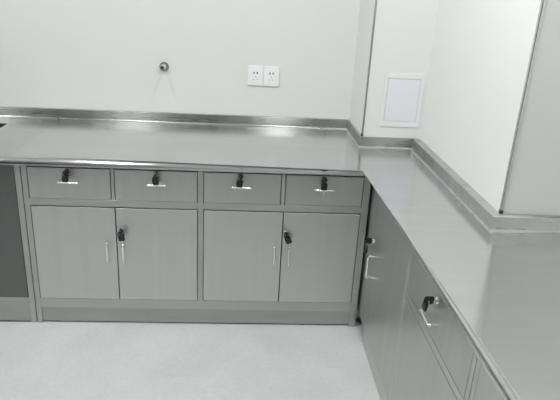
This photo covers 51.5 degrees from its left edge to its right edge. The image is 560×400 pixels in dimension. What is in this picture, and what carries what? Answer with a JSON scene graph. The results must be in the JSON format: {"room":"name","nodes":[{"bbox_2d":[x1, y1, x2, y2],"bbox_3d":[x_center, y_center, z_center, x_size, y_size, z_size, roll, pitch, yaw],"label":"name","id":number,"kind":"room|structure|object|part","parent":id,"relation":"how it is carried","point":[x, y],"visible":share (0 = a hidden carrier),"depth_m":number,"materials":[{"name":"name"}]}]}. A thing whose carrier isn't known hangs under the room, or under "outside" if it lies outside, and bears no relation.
{"room":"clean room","nodes":[
{"label":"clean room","id":0,"kind":"room"},
{"bbox_2d":[0,0,360,118],"bbox_3d":[-1.855,-0.977,2.888,4.503,2.650,0.215,2,21,-4],"label":"wall","id":1,"kind":"structure","parent":0,"point":[69,54],"depth_m":2.94,"materials":[{"name":"white paint"}]},
{"bbox_2d":[159,62,168,70],"bbox_3d":[-0.590,-0.675,2.944,0.048,0.048,0.039,2,21,-4],"label":"outlet","id":2,"kind":"object","parent":1,"relation":"attached to","point":[163,66],"visible":1,"depth_m":2.94,"materials":[{"name":"metal"}]},
{"bbox_2d":[247,65,263,85],"bbox_3d":[-0.127,-0.642,2.998,0.080,0.103,0.012,2,21,-4],"label":"wall socket","id":3,"kind":"object","parent":1,"relation":"attached to","point":[255,73],"visible":1,"depth_m":2.99,"materials":[{"name":"white plastic"}]},
{"bbox_2d":[263,66,279,86],"bbox_3d":[-0.045,-0.640,3.004,0.080,0.103,0.012,2,21,-4],"label":"wall socket","id":4,"kind":"object","parent":1,"relation":"attached to","point":[271,73],"visible":1,"depth_m":3.00,"materials":[{"name":"white plastic"}]},
{"bbox_2d":[0,316,379,399],"bbox_3d":[-1.235,1.582,0.162,5.500,0.120,7.200,2,21,-4],"label":"floor","id":5,"kind":"structure","parent":0,"point":[47,360],"depth_m":2.46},
{"bbox_2d":[0,165,37,321],"bbox_3d":[-1.748,0.075,2.792,1.263,0.766,0.640,2,21,-4],"label":"base cabinet","id":6,"kind":"object","parent":5,"relation":"on","point":[17,294],"visible":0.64,"depth_m":2.55,"materials":[{"name":"metal"}]},
{"bbox_3d":[-1.430,0.137,2.505,0.613,0.631,0.018,2,21,-4],"label":"door","id":7,"kind":"part","parent":6,"relation":"part of","materials":[{"name":"metal"}]},
{"bbox_3d":[-1.747,0.492,2.621,1.215,0.094,0.018,2,21,-4],"label":"kick plate","id":8,"kind":"part","parent":6,"relation":"part of","materials":[{"name":"metal"}]},
{"bbox_2d":[0,106,58,164],"bbox_3d":[-1.847,-0.250,2.673,1.430,0.256,0.708,2,21,-4],"label":"countertop","id":9,"kind":"structure","parent":6,"relation":"on","point":[18,125],"depth_m":2.86,"materials":[{"name":"metal"}]},
{"bbox_2d":[20,165,370,326],"bbox_3d":[-0.376,0.120,2.872,1.478,0.766,0.675,2,21,-4],"label":"base cabinet","id":10,"kind":"object","parent":5,"relation":"on","point":[198,246],"visible":0.82,"depth_m":2.58,"materials":[{"name":"metal"}]},
{"bbox_2d":[62,170,69,181],"bbox_3d":[-0.889,-0.098,2.409,0.032,0.052,0.034,2,21,-4],"label":"bunch","id":11,"kind":"object","parent":10,"relation":"hanging from","point":[65,177],"visible":1,"depth_m":2.40,"materials":[{"name":"black metal"}]},
{"bbox_3d":[-0.885,-0.076,2.424,0.093,0.009,0.036,2,21,-4],"label":"handle","id":12,"kind":"part","parent":10,"relation":"part of","materials":[{"name":"silver metal"}]},
{"bbox_3d":[-0.888,-0.072,2.452,0.338,0.137,0.016,2,21,-4],"label":"drawer","id":13,"kind":"part","parent":10,"relation":"part of","materials":[{"name":"metal"}]},
{"bbox_3d":[-0.899,0.236,2.571,0.350,0.448,0.018,2,21,-4],"label":"door","id":14,"kind":"part","parent":10,"relation":"part of","materials":[{"name":"metal"}]},
{"bbox_3d":[-0.757,0.227,2.548,0.009,0.099,0.035,2,21,-4],"label":"handle","id":15,"kind":"part","parent":10,"relation":"part of","materials":[{"name":"silver metal"}]},
{"bbox_2d":[117,229,124,242],"bbox_3d":[-0.689,0.156,2.519,0.031,0.058,0.034,2,21,-4],"label":"bunch","id":16,"kind":"object","parent":10,"relation":"on","point":[121,237],"visible":1,"depth_m":2.51,"materials":[{"name":"black metal"}]},
{"bbox_3d":[-0.689,0.234,2.555,0.009,0.099,0.035,2,21,-4],"label":"handle","id":17,"kind":"part","parent":10,"relation":"part of","materials":[{"name":"silver metal"}]},
{"bbox_2d":[152,172,158,184],"bbox_3d":[-0.521,-0.091,2.434,0.028,0.058,0.034,2,21,-4],"label":"bunch","id":18,"kind":"object","parent":10,"relation":"hanging from","point":[155,180],"visible":1,"depth_m":2.42,"materials":[{"name":"black metal"}]},
{"bbox_3d":[-0.527,-0.061,2.477,0.346,0.137,0.016,2,21,-4],"label":"drawer","id":19,"kind":"part","parent":10,"relation":"part of","materials":[{"name":"metal"}]},
{"bbox_3d":[-0.522,-0.065,2.450,0.093,0.009,0.036,2,21,-4],"label":"handle","id":20,"kind":"part","parent":10,"relation":"part of","materials":[{"name":"silver metal"}]},
{"bbox_3d":[-0.546,0.246,2.596,0.349,0.448,0.018,2,21,-4],"label":"door","id":21,"kind":"part","parent":10,"relation":"part of","materials":[{"name":"metal"}]},
{"bbox_3d":[-0.382,0.539,2.723,1.426,0.076,0.014,2,21,-4],"label":"kick plate","id":22,"kind":"part","parent":10,"relation":"part of","materials":[{"name":"metal"}]},
{"bbox_2d":[236,174,242,187],"bbox_3d":[-0.171,-0.080,2.459,0.030,0.057,0.034,2,21,-4],"label":"bunch","id":23,"kind":"object","parent":10,"relation":"hanging from","point":[239,183],"visible":1,"depth_m":2.45,"materials":[{"name":"black metal"}]},
{"bbox_3d":[-0.163,-0.055,2.475,0.093,0.009,0.036,2,21,-4],"label":"handle","id":24,"kind":"part","parent":10,"relation":"part of","materials":[{"name":"silver metal"}]},
{"bbox_3d":[-0.162,-0.051,2.503,0.329,0.137,0.016,2,21,-4],"label":"drawer","id":25,"kind":"part","parent":10,"relation":"part of","materials":[{"name":"metal"}]},
{"bbox_3d":[-0.171,0.257,2.622,0.346,0.448,0.018,2,21,-4],"label":"door","id":26,"kind":"part","parent":10,"relation":"part of","materials":[{"name":"metal"}]},
{"bbox_3d":[-0.026,0.248,2.600,0.009,0.099,0.035,2,21,-4],"label":"handle","id":27,"kind":"part","parent":10,"relation":"part of","materials":[{"name":"silver metal"}]},
{"bbox_2d":[9,108,559,399],"bbox_3d":[0.082,0.078,1.853,2.319,0.084,2.684,2,21,-4],"label":"countertop","id":28,"kind":"structure","parent":10,"relation":"on","point":[497,275],"depth_m":2.21,"materials":[{"name":"metal"}]},
{"bbox_2d":[284,232,291,244],"bbox_3d":[0.035,0.169,2.567,0.036,0.059,0.034,2,21,-4],"label":"bunch","id":29,"kind":"object","parent":10,"relation":"hanging from","point":[287,238],"visible":1,"depth_m":2.56,"materials":[{"name":"black metal"}]},
{"bbox_3d":[0.038,0.250,2.604,0.009,0.099,0.035,2,21,-4],"label":"handle","id":30,"kind":"part","parent":10,"relation":"part of","materials":[{"name":"silver metal"}]},
{"bbox_3d":[0.174,0.267,2.647,0.338,0.448,0.018,2,21,-4],"label":"door","id":31,"kind":"part","parent":10,"relation":"part of","materials":[{"name":"metal"}]},
{"bbox_2d":[321,178,327,195],"bbox_3d":[0.189,-0.057,2.489,0.027,0.075,0.034,2,21,-4],"label":"bunch","id":32,"kind":"object","parent":10,"relation":"hanging from","point":[324,185],"visible":1,"depth_m":2.48,"materials":[{"name":"black metal"}]},
{"bbox_3d":[0.192,-0.041,2.528,0.336,0.137,0.016,2,21,-4],"label":"drawer","id":33,"kind":"part","parent":10,"relation":"part of","materials":[{"name":"metal"}]},
{"bbox_3d":[0.192,-0.045,2.500,0.093,0.009,0.036,2,21,-4],"label":"handle","id":34,"kind":"part","parent":10,"relation":"part of","materials":[{"name":"silver metal"}]},
{"bbox_2d":[355,184,411,399],"bbox_3d":[0.494,0.311,2.498,0.275,0.766,0.926,2,21,-4],"label":"base cabinet","id":35,"kind":"object","parent":5,"relation":"on","point":[385,265],"visible":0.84,"depth_m":2.31,"materials":[{"name":"metal"}]},
{"bbox_2d":[364,238,372,252],"bbox_3d":[0.377,0.196,2.479,0.032,0.072,0.027,12,23,22],"label":"bunch","id":36,"kind":"object","parent":35,"relation":"hanging from","point":[367,240],"visible":1,"depth_m":2.47,"materials":[{"name":"black metal"}]},
{"bbox_3d":[0.382,0.283,2.436,0.041,0.109,0.009,2,21,-4],"label":"handle","id":37,"kind":"part","parent":35,"relation":"part of","materials":[{"name":"silver metal"}]},
{"bbox_3d":[0.397,0.706,2.420,0.012,0.074,0.484,2,21,-4],"label":"kick plate","id":38,"kind":"part","parent":35,"relation":"part of","materials":[{"name":"metal"}]},
{"bbox_3d":[0.407,0.308,2.492,0.020,0.766,0.926,2,21,-4],"label":"frame","id":39,"kind":"part","parent":35,"relation":"part of","materials":[{"name":"metal"}]},
{"bbox_2d":[390,250,477,399],"bbox_3d":[0.541,0.583,1.791,0.273,0.766,0.590,2,21,-4],"label":"base cabinet","id":40,"kind":"object","parent":5,"relation":"on","point":[435,360],"visible":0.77,"depth_m":1.74,"materials":[{"name":"metal"}]},
{"bbox_3d":[0.443,0.656,1.819,0.017,0.472,0.552,2,21,-4],"label":"door","id":41,"kind":"part","parent":40,"relation":"part of","materials":[{"name":"metal"}]},
{"bbox_2d":[422,296,434,311],"bbox_3d":[0.432,0.302,1.690,0.034,0.061,0.033,2,21,-4],"label":"bunch","id":42,"kind":"object","parent":40,"relation":"on","point":[427,300],"visible":1,"depth_m":1.68,"materials":[{"name":"black metal"}]},
{"bbox_3d":[0.435,0.344,1.698,0.036,0.009,0.094,2,21,-4],"label":"handle","id":43,"kind":"part","parent":40,"relation":"part of","materials":[{"name":"silver metal"}]},
{"bbox_2d":[469,358,503,399],"bbox_3d":[0.759,0.831,1.172,0.635,0.766,0.760,2,21,-4],"label":"base cabinet","id":44,"kind":"object","parent":5,"relation":"on","point":[483,387],"visible":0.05,"depth_m":1.35,"materials":[{"name":"metal"}]},
{"bbox_3d":[0.487,0.824,1.153,0.020,0.766,0.760,2,21,-4],"label":"frame","id":45,"kind":"part","parent":44,"relation":"part of","materials":[{"name":"metal"}]},
{"bbox_2d":[349,0,438,138],"bbox_3d":[0.541,-0.845,2.890,0.283,2.650,0.572,2,21,-4],"label":"wall pier","id":46,"kind":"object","parent":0,"point":[404,30],"visible":0.44,"depth_m":2.67,"materials":[{"name":"white paint"}]},
{"bbox_2d":[361,0,376,135],"bbox_3d":[0.439,-1.145,2.462,0.010,1.797,0.010,2,21,-4],"label":"trim","id":47,"kind":"structure","parent":46,"relation":"attached to","point":[375,7],"depth_m":2.67,"materials":[{"name":"metal"}]},
{"bbox_2d":[380,72,424,127],"bbox_3d":[0.575,-0.468,2.727,0.186,0.254,0.005,2,21,-4],"label":"access panel","id":48,"kind":"object","parent":46,"relation":"attached to","point":[403,92],"visible":1,"depth_m":2.72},
{"bbox_3d":[0.574,-0.467,2.726,0.152,0.197,0.003,2,21,-4],"label":"door","id":49,"kind":"part","parent":48,"relation":"part of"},
{"bbox_2d":[420,0,559,214],"bbox_3d":[1.065,-0.660,2.480,0.714,2.650,1.526,2,21,-4],"label":"wall","id":50,"kind":"structure","parent":0,"point":[480,56],"depth_m":1.96,"materials":[{"name":"white paint"}]},
{"bbox_2d":[498,0,545,213],"bbox_3d":[0.774,-0.795,1.593,0.012,1.797,0.012,2,21,-4],"label":"trim","id":51,"kind":"structure","parent":50,"relation":"attached to","point":[543,2],"depth_m":1.78,"materials":[{"name":"metal"}]}
]}

